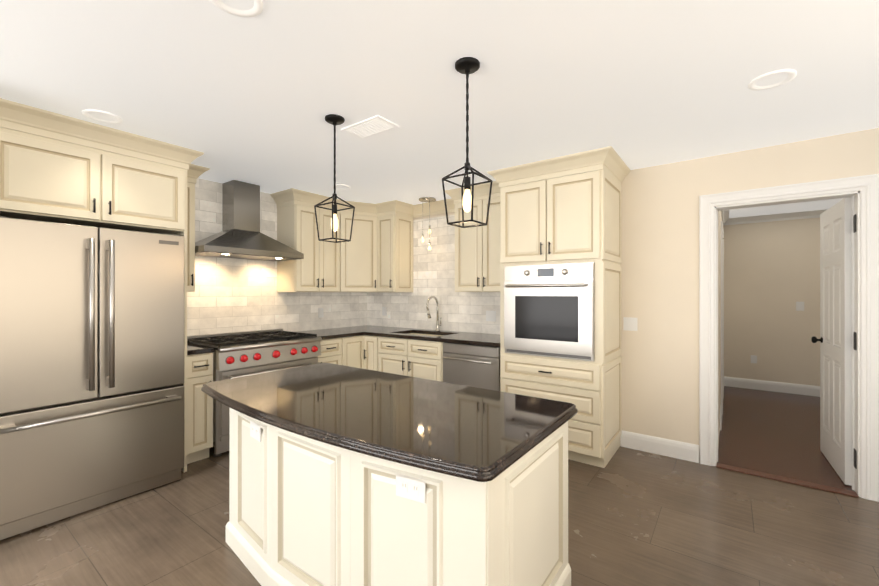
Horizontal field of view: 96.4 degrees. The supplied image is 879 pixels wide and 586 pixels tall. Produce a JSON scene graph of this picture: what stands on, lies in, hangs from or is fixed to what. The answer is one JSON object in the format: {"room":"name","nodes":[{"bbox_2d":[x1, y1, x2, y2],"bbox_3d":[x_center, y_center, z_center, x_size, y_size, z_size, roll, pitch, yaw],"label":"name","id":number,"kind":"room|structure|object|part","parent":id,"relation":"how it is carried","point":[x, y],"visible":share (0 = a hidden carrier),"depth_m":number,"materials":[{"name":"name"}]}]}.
{"room":"kitchen","nodes":[
{"label":"kitchen","id":0,"kind":"room"},
{"bbox_2d":[0,386,878,585],"bbox_3d":[0.271,1.387,2.687,5.900,0.064,10.100,0,0,36],"label":"floor","id":1,"kind":"structure","parent":0,"point":[639,518],"depth_m":2.29,"materials":[{"name":"wood"}]},
{"bbox_2d":[0,216,183,539],"bbox_3d":[-2.438,0.460,2.684,0.934,1.774,0.960,0,0,36],"label":"fridge","id":2,"kind":"object","parent":1,"relation":"on","point":[91,366],"visible":1,"depth_m":2.39,"materials":[{"name":"silver metal"}]},
{"bbox_2d":[187,353,212,463],"bbox_3d":[-2.145,0.922,3.300,0.678,0.875,0.215,0,0,36],"label":"base cabinet","id":3,"kind":"object","parent":1,"relation":"on","point":[199,413],"visible":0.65,"depth_m":3.12,"materials":[{"name":"beige wood"}]},
{"bbox_2d":[187,343,214,354],"bbox_3d":[-2.155,0.464,3.308,0.652,0.039,0.216,0,0,36],"label":"countertop","id":4,"kind":"structure","parent":3,"relation":"on","point":[193,349],"depth_m":3.15,"materials":[{"name":"stone"}]},
{"bbox_2d":[187,329,321,456],"bbox_3d":[-1.742,0.877,3.748,0.778,0.965,0.977,0,0,36],"label":"range","id":5,"kind":"object","parent":1,"relation":"on","point":[241,354],"visible":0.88,"depth_m":3.46,"materials":[{"name":"silver metal"}]},
{"bbox_2d":[318,338,341,364],"bbox_3d":[-1.398,0.923,4.312,0.678,0.875,0.331,0,0,36],"label":"base cabinet","id":6,"kind":"object","parent":1,"relation":"on","point":[331,351],"visible":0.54,"depth_m":4.15,"materials":[{"name":"beige wood"}]},
{"bbox_2d":[341,335,378,370],"bbox_3d":[-0.942,0.923,4.782,0.856,0.875,0.961,0,0,36],"label":"base cabinet","id":7,"kind":"object","parent":1,"relation":"on","point":[361,351],"visible":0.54,"depth_m":4.43,"materials":[{"name":"beige wood"}]},
{"bbox_2d":[296,328,363,339],"bbox_3d":[-1.317,0.465,4.439,0.660,0.039,0.630,0,0,36],"label":"countertop","id":8,"kind":"structure","parent":7,"relation":"on","point":[332,333],"depth_m":4.43,"materials":[{"name":"stone"}]},
{"bbox_2d":[343,326,389,329],"bbox_3d":[-0.938,0.465,4.959,0.652,0.039,0.360,0,0,36],"label":"countertop","id":9,"kind":"structure","parent":7,"relation":"on","point":[356,327],"depth_m":5.08,"materials":[{"name":"stone"}]},
{"bbox_2d":[334,325,499,346],"bbox_3d":[-0.241,0.465,4.453,2.376,0.039,0.660,0,0,36],"label":"countertop","id":10,"kind":"structure","parent":7,"relation":"on","point":[482,339],"depth_m":4.12,"materials":[{"name":"stone"}]},
{"bbox_2d":[426,296,441,330],"bbox_3d":[-0.061,0.239,4.527,0.089,0.411,0.239,0,0,36],"label":"faucet","id":11,"kind":"object","parent":10,"relation":"on","point":[429,316],"visible":1,"depth_m":4.58,"materials":[{"name":"silver metal"}]},
{"bbox_2d":[226,411,570,585],"bbox_3d":[-0.301,0.956,1.953,1.630,0.804,0.850,0,0,36],"label":"kitchen island","id":12,"kind":"object","parent":1,"relation":"on","point":[341,475],"depth_m":1.49,"materials":[{"name":"beige wood"}]},
{"bbox_2d":[201,363,577,498],"bbox_3d":[-0.383,0.534,1.995,1.870,0.039,0.960,0,0,36],"label":"island countertop","id":13,"kind":"structure","parent":12,"relation":"on","point":[457,439],"depth_m":1.63,"materials":[{"name":"black stone"}]},
{"bbox_2d":[378,333,443,381],"bbox_3d":[-0.154,0.923,4.377,0.886,0.875,0.678,0,0,36],"label":"base cabinet","id":14,"kind":"object","parent":1,"relation":"on","point":[422,359],"visible":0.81,"depth_m":4.10,"materials":[{"name":"beige wood"}]},
{"bbox_2d":[443,342,499,390],"bbox_3d":[0.443,0.924,3.908,0.625,0.872,0.674,0,0,36],"label":"dishwasher","id":15,"kind":"object","parent":1,"relation":"on","point":[477,366],"visible":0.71,"depth_m":3.67,"materials":[{"name":"silver metal"}]},
{"bbox_2d":[500,170,621,467],"bbox_3d":[1.049,0.210,3.457,0.875,2.300,0.734,0,0,36],"label":"tall cabinet","id":16,"kind":"object","parent":1,"relation":"on","point":[560,289],"visible":0.94,"depth_m":3.18,"materials":[{"name":"beige wood"}]},
{"bbox_2d":[504,262,594,361],"bbox_3d":[0.858,0.145,3.209,0.755,0.760,0.108,0,0,36],"label":"oven","id":17,"kind":"object","parent":16,"relation":"in","point":[549,307],"depth_m":3.19,"materials":[{"name":"silver metal"}]},
{"bbox_2d":[716,463,858,497],"bbox_3d":[2.491,1.353,2.864,0.773,0.012,0.080,0,0,36],"label":"threshold","id":18,"kind":"object","parent":1,"relation":"on","point":[794,481],"depth_m":2.83,"materials":[{"name":"brown wood"}]},
{"bbox_2d":[0,0,878,217],"bbox_3d":[0.271,-1.121,2.689,5.900,0.080,10.100,0,0,36],"label":"ceiling","id":19,"kind":"structure","parent":0,"point":[634,84],"depth_m":1.99,"materials":[{"name":"white paint"}]},
{"bbox_2d":[82,109,122,123],"bbox_3d":[-2.061,-1.079,2.407,0.188,0.012,0.188,0,0,27],"label":"recessed light","id":20,"kind":"object","parent":19,"relation":"in","point":[85,112],"depth_m":2.39,"materials":[{"name":"white"}]},
{"bbox_2d":[210,0,262,17],"bbox_3d":[-0.749,-1.080,1.440,0.188,0.012,0.188,0,0,27],"label":"recessed light","id":21,"kind":"object","parent":19,"relation":"in","point":[256,9],"depth_m":1.50,"materials":[{"name":"white"}]},
{"bbox_2d":[314,114,354,242],"bbox_3d":[-0.649,-0.702,2.435,0.177,0.759,0.177,0,0,36],"label":"pendant lantern","id":22,"kind":"object","parent":19,"relation":"hanging from","point":[334,119],"visible":1,"depth_m":2.42,"materials":[{"name":"black metal"}]},
{"bbox_2d":[331,184,350,189],"bbox_3d":[-1.000,-1.078,3.998,0.188,0.012,0.188,0,0,27],"label":"recessed light","id":23,"kind":"object","parent":19,"relation":"in","point":[332,186],"depth_m":3.98,"materials":[{"name":"white"}]},
{"bbox_2d":[341,115,398,138],"bbox_3d":[-0.454,-1.075,2.565,0.340,0.011,0.190,0,0,36],"label":"ceiling vent","id":24,"kind":"object","parent":19,"relation":"in","point":[371,126],"visible":1,"depth_m":2.55,"materials":[{"name":"white metal"}]},
{"bbox_2d":[419,197,435,250],"bbox_3d":[-0.140,-0.779,4.507,0.197,0.600,0.200,0,0,36],"label":"pendant light","id":25,"kind":"object","parent":19,"relation":"hanging from","point":[427,199],"visible":1,"depth_m":4.46,"materials":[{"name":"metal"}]},
{"bbox_2d":[442,57,492,227],"bbox_3d":[0.132,-0.702,1.859,0.177,0.759,0.177,0,0,36],"label":"pendant lantern","id":26,"kind":"object","parent":19,"relation":"hanging from","point":[467,66],"visible":1,"depth_m":1.85,"materials":[{"name":"black metal"}]},
{"bbox_2d":[748,69,796,90],"bbox_3d":[1.685,-1.079,1.994,0.188,0.012,0.188,0,0,27],"label":"recessed light","id":27,"kind":"object","parent":19,"relation":"in","point":[792,74],"depth_m":1.99,"materials":[{"name":"white"}]},
{"bbox_2d":[375,128,878,444],"bbox_3d":[1.294,0.140,3.822,5.600,2.440,0.140,0,0,36],"label":"wall","id":28,"kind":"structure","parent":0,"point":[659,264],"depth_m":3.25,"materials":[{"name":"beige paint"}]},
{"bbox_2d":[376,202,415,291],"bbox_3d":[-0.546,-0.542,4.870,0.309,1.066,0.352,0,0,36],"label":"upper cabinet","id":29,"kind":"object","parent":28,"relation":"attached to","point":[394,232],"depth_m":4.74,"materials":[{"name":"beige wood"}]},
{"bbox_2d":[367,214,499,334],"bbox_3d":[-0.043,-0.232,4.716,2.372,1.355,0.008,0,0,36],"label":"backsplash","id":30,"kind":"structure","parent":28,"relation":"attached to","point":[434,271],"depth_m":4.71,"materials":[{"name":"tile"}]},
{"bbox_2d":[382,307,386,315],"bbox_3d":[-0.731,0.241,5.213,0.075,0.115,0.008,0,0,36],"label":"electrical outlet plate","id":31,"kind":"object","parent":30,"relation":"attached to","point":[384,309],"depth_m":5.21,"materials":[{"name":"white plastic"}]},
{"bbox_2d":[486,311,495,321],"bbox_3d":[0.557,0.250,4.263,0.120,0.115,0.008,0,0,36],"label":"electrical outlet plate","id":32,"kind":"object","parent":30,"relation":"attached to","point":[490,315],"depth_m":4.26,"materials":[{"name":"white plastic"}]},
{"bbox_2d":[452,178,527,291],"bbox_3d":[0.531,-0.543,4.076,0.685,1.066,0.352,0,0,36],"label":"upper cabinet","id":33,"kind":"object","parent":28,"relation":"attached to","point":[477,249],"depth_m":3.95,"materials":[{"name":"beige wood"}]},
{"bbox_3d":[0.465,-1.008,3.900,2.491,0.136,0.713,0,0,36],"label":"crown","id":34,"kind":"part","parent":33,"relation":"part of","materials":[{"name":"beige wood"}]},
{"bbox_2d":[623,317,636,330],"bbox_3d":[1.675,0.272,3.449,0.112,0.115,0.008,0,0,36],"label":"light switch","id":35,"kind":"object","parent":28,"relation":"attached to","point":[629,323],"visible":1,"depth_m":3.45,"materials":[{"name":"white plastic"}]},
{"bbox_2d":[620,430,698,462],"bbox_3d":[2.555,1.289,2.795,2.351,0.140,0.015,0,0,36],"label":"baseboard","id":36,"kind":"structure","parent":28,"relation":"attached to","point":[666,447],"depth_m":3.30,"materials":[{"name":"white wood"}]},
{"bbox_2d":[699,174,878,501],"bbox_3d":[2.526,0.290,2.913,0.997,2.139,0.188,0,0,36],"label":"door frame","id":37,"kind":"structure","parent":28,"relation":"attached to","point":[867,186],"depth_m":2.69,"materials":[{"name":"white wood"}]},
{"bbox_2d":[811,197,856,485],"bbox_3d":[3.033,0.338,3.021,0.167,2.020,0.855,0,0,36],"label":"door","id":38,"kind":"structure","parent":28,"relation":"in","point":[835,339],"depth_m":2.93,"materials":[{"name":"white wood"}]},
{"bbox_3d":[2.844,0.327,2.697,0.004,1.720,0.109,0,0,36],"label":"door hinge","id":39,"kind":"part","parent":38,"relation":"part of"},
{"bbox_2d":[718,211,725,447],"bbox_3d":[3.196,0.141,4.575,0.150,2.440,3.330,0,0,36],"label":"wall","id":40,"kind":"structure","parent":0,"point":[719,212],"depth_m":4.24,"materials":[{"name":"white paint"}]},
{"bbox_2d":[721,221,723,414],"bbox_3d":[3.443,0.281,4.785,0.018,2.160,1.000,0,0,36],"label":"door frame","id":41,"kind":"structure","parent":40,"relation":"attached to","point":[722,313],"depth_m":4.38,"materials":[{"name":"white wood"}]},
{"bbox_2d":[720,376,724,429],"bbox_3d":[3.468,1.291,4.821,0.015,0.140,2.330,0,0,36],"label":"baseboard","id":42,"kind":"structure","parent":40,"relation":"attached to","point":[724,376],"depth_m":4.00,"materials":[{"name":"white wood"}]},
{"bbox_2d":[721,210,729,225],"bbox_3d":[3.238,-1.034,4.458,0.075,0.089,3.190,0,0,36],"label":"crown molding","id":43,"kind":"structure","parent":40,"relation":"attached to","point":[726,220],"depth_m":5.37,"materials":[{"name":"white wood"}]},
{"bbox_2d":[726,218,819,385],"bbox_3d":[4.734,0.141,5.423,1.320,2.440,0.140,0,0,36],"label":"wall","id":44,"kind":"structure","parent":0,"point":[771,273],"depth_m":5.42,"materials":[{"name":"beige paint"}]},
{"bbox_2d":[751,355,756,362],"bbox_3d":[4.437,0.936,5.550,0.070,0.110,0.008,0,0,36],"label":"electrical outlet plate","id":45,"kind":"object","parent":44,"relation":"attached to","point":[753,358],"depth_m":5.55,"materials":[{"name":"white plastic"}]},
{"bbox_2d":[725,377,819,396],"bbox_3d":[4.693,1.291,5.357,1.290,0.140,0.015,0,0,36],"label":"baseboard","id":46,"kind":"structure","parent":44,"relation":"attached to","point":[800,389],"depth_m":5.42,"materials":[{"name":"white wood"}]},
{"bbox_2d":[730,209,827,224],"bbox_3d":[4.674,-1.033,5.334,1.170,0.089,0.075,0,0,36],"label":"crown molding","id":47,"kind":"structure","parent":44,"relation":"attached to","point":[815,213],"depth_m":5.37,"materials":[{"name":"white wood"}]},
{"bbox_2d":[796,302,803,310],"bbox_3d":[4.827,0.177,5.262,0.080,0.120,0.008,0,0,36],"label":"light switch","id":48,"kind":"object","parent":44,"relation":"attached to","point":[799,306],"depth_m":5.26,"materials":[{"name":"white plastic"}]},
{"bbox_3d":[-2.945,0.139,2.909,0.140,2.440,6.640,0,0,36],"label":"wall","id":49,"kind":"structure","parent":0,"visible":0},
{"bbox_2d":[0,98,191,235],"bbox_3d":[-2.510,-0.771,2.773,0.717,0.611,1.060,0,0,36],"label":"upper cabinet","id":50,"kind":"object","parent":49,"relation":"attached to","point":[67,178],"depth_m":2.53,"materials":[{"name":"beige wood"}]},
{"bbox_2d":[180,166,199,293],"bbox_3d":[-2.282,-0.543,3.389,0.352,1.066,0.196,0,0,36],"label":"upper cabinet","id":51,"kind":"object","parent":49,"relation":"attached to","point":[189,239],"depth_m":3.33,"materials":[{"name":"beige wood"}]},
{"bbox_2d":[195,180,303,260],"bbox_3d":[-1.878,-0.711,3.810,0.491,0.734,0.953,0,0,36],"label":"range hood","id":52,"kind":"object","parent":49,"relation":"attached to","point":[240,235],"visible":0.94,"depth_m":3.79,"materials":[{"name":"silver metal"}]},
{"bbox_2d":[187,178,366,335],"bbox_3d":[-1.740,-0.307,4.419,0.008,1.545,2.500,0,0,36],"label":"backsplash","id":53,"kind":"structure","parent":49,"relation":"attached to","point":[229,295],"depth_m":4.08,"materials":[{"name":"tile"}]},
{"bbox_2d":[318,308,322,317],"bbox_3d":[-1.449,0.241,4.800,0.008,0.115,0.075,0,0,36],"label":"electrical outlet plate","id":54,"kind":"object","parent":53,"relation":"attached to","point":[320,310],"depth_m":4.79,"materials":[{"name":"white plastic"}]},
{"bbox_2d":[276,190,339,291],"bbox_3d":[-1.479,-0.542,4.478,0.352,1.066,0.590,0,0,36],"label":"upper cabinet","id":55,"kind":"object","parent":49,"relation":"attached to","point":[319,270],"depth_m":4.28,"materials":[{"name":"beige wood"}]},
{"bbox_3d":[-1.049,-1.008,4.574,0.918,0.136,1.426,0,0,36],"label":"crown","id":56,"kind":"part","parent":55,"relation":"part of","materials":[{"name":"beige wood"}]},
{"bbox_2d":[340,200,351,291],"bbox_3d":[-1.006,-0.542,4.963,0.538,1.066,0.748,0,0,36],"label":"upper cabinet","id":57,"kind":"object","parent":49,"relation":"attached to","point":[345,215],"depth_m":4.65,"materials":[{"name":"beige wood"}]},
{"bbox_2d":[352,201,375,291],"bbox_3d":[-0.967,-0.545,4.724,0.214,1.060,0.406,0,0,36],"label":"upper cabinet","id":58,"kind":"object","parent":49,"relation":"attached to","point":[364,227],"depth_m":4.74,"materials":[{"name":"beige wood"}]}
]}

